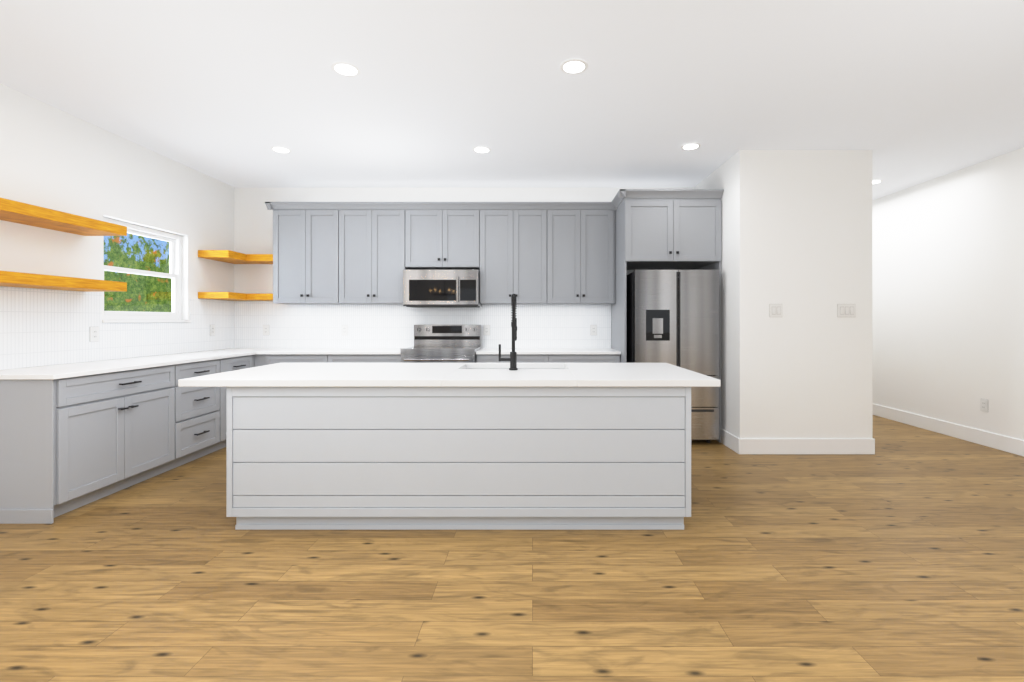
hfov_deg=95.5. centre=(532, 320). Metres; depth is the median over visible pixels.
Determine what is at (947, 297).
wall
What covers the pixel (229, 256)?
corner shelf
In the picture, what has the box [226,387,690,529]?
kitchen island
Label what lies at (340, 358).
base cabinet
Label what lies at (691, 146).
recessed light
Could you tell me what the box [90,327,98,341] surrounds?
electrical outlet
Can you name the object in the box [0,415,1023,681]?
floor
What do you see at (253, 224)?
wall
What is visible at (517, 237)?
upper cabinet
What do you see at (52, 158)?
wall
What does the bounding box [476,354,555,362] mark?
base cabinet
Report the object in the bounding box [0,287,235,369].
backsplash
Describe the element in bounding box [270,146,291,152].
recessed light
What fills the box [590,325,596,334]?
electrical outlet
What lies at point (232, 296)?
corner shelf
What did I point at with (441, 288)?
over-the-range microwave
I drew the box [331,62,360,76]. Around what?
recessed light
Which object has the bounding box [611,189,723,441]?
tall cabinet
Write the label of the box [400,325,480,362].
range
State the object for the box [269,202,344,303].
upper cabinet
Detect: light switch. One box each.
[769,304,782,316]
[838,304,855,316]
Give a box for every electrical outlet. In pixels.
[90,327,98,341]
[210,325,214,335]
[263,325,268,334]
[483,325,489,334]
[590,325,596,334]
[980,399,987,411]
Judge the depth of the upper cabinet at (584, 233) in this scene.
5.23 m
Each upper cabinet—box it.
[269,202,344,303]
[345,202,412,303]
[413,202,480,269]
[480,202,552,303]
[553,202,615,303]
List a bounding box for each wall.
[0,84,233,369]
[234,188,693,293]
[694,150,871,438]
[872,147,1023,456]
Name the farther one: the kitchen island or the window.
the window
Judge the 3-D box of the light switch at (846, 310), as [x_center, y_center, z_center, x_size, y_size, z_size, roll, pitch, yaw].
[2.924,-0.090,4.324,0.168,0.123,0.010,0,0,0]
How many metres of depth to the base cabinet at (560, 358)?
4.94 m
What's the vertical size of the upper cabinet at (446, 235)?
0.723 m
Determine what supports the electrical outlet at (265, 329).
attached to the backsplash at (290, 325)
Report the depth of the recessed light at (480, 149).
4.30 m
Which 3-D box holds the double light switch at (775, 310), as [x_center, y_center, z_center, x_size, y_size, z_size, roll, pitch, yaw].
[2.267,-0.090,4.324,0.121,0.123,0.010,0,0,0]
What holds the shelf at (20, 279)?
attached to the wall at (52, 158)
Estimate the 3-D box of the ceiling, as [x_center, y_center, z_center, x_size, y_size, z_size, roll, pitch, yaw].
[0.470,-1.634,2.000,8.360,0.100,12.300,0,0,0]
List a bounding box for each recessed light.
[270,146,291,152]
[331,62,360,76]
[472,146,490,152]
[560,59,587,73]
[681,143,700,149]
[872,180,882,183]
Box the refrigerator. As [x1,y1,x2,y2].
[626,270,718,442]
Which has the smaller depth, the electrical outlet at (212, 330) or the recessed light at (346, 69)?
the recessed light at (346, 69)
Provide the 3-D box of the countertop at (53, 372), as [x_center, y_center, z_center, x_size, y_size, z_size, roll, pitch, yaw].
[-3.237,0.347,4.191,0.641,0.030,2.713,0,0,0]
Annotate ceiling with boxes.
[0,0,1023,200]
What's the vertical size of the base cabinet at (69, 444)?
0.884 m
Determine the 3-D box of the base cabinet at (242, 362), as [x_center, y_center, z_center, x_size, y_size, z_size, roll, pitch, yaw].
[-3.253,0.804,4.637,0.612,0.884,0.498,0,0,0]
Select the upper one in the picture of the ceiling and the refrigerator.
the ceiling
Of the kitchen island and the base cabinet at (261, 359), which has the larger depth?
the base cabinet at (261, 359)
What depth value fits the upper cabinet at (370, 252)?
5.23 m
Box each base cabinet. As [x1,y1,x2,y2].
[0,364,179,523]
[180,358,227,465]
[228,355,255,370]
[256,354,335,366]
[336,354,400,362]
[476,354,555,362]
[556,354,619,362]
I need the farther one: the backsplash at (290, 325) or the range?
the backsplash at (290, 325)
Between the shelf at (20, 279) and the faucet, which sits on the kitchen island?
the faucet
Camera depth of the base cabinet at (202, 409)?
4.15 m
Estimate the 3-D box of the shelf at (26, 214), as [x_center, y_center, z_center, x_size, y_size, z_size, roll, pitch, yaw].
[-3.390,-0.707,2.924,0.335,0.074,1.547,0,0,0]
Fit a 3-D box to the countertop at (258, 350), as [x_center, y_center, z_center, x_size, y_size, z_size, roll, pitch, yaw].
[-2.143,0.347,5.230,1.510,0.030,0.634,0,0,0]
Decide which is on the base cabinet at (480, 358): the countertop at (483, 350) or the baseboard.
the countertop at (483, 350)
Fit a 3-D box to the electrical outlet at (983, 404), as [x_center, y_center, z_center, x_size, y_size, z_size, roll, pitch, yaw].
[4.495,0.846,4.630,0.009,0.123,0.078,0,0,0]
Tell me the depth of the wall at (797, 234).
4.33 m
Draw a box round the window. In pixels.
[102,217,190,322]
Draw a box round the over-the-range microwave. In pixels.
[403,270,481,307]
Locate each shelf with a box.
[0,198,126,235]
[0,271,126,291]
[198,250,272,263]
[198,292,272,300]
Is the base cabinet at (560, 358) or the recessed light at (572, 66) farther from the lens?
the base cabinet at (560, 358)
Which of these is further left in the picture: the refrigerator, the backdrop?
the backdrop
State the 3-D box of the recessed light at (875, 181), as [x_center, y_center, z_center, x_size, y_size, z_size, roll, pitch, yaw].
[3.900,-1.580,5.320,0.176,0.006,0.176,0,0,0]
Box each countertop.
[0,348,255,379]
[178,363,720,386]
[256,348,400,353]
[476,348,620,353]
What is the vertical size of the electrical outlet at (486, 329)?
0.123 m
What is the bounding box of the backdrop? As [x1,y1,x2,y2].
[104,233,171,311]
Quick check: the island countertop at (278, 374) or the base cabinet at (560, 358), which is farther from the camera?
the base cabinet at (560, 358)
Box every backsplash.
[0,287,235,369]
[236,301,610,347]
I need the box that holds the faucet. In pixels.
[499,294,517,369]

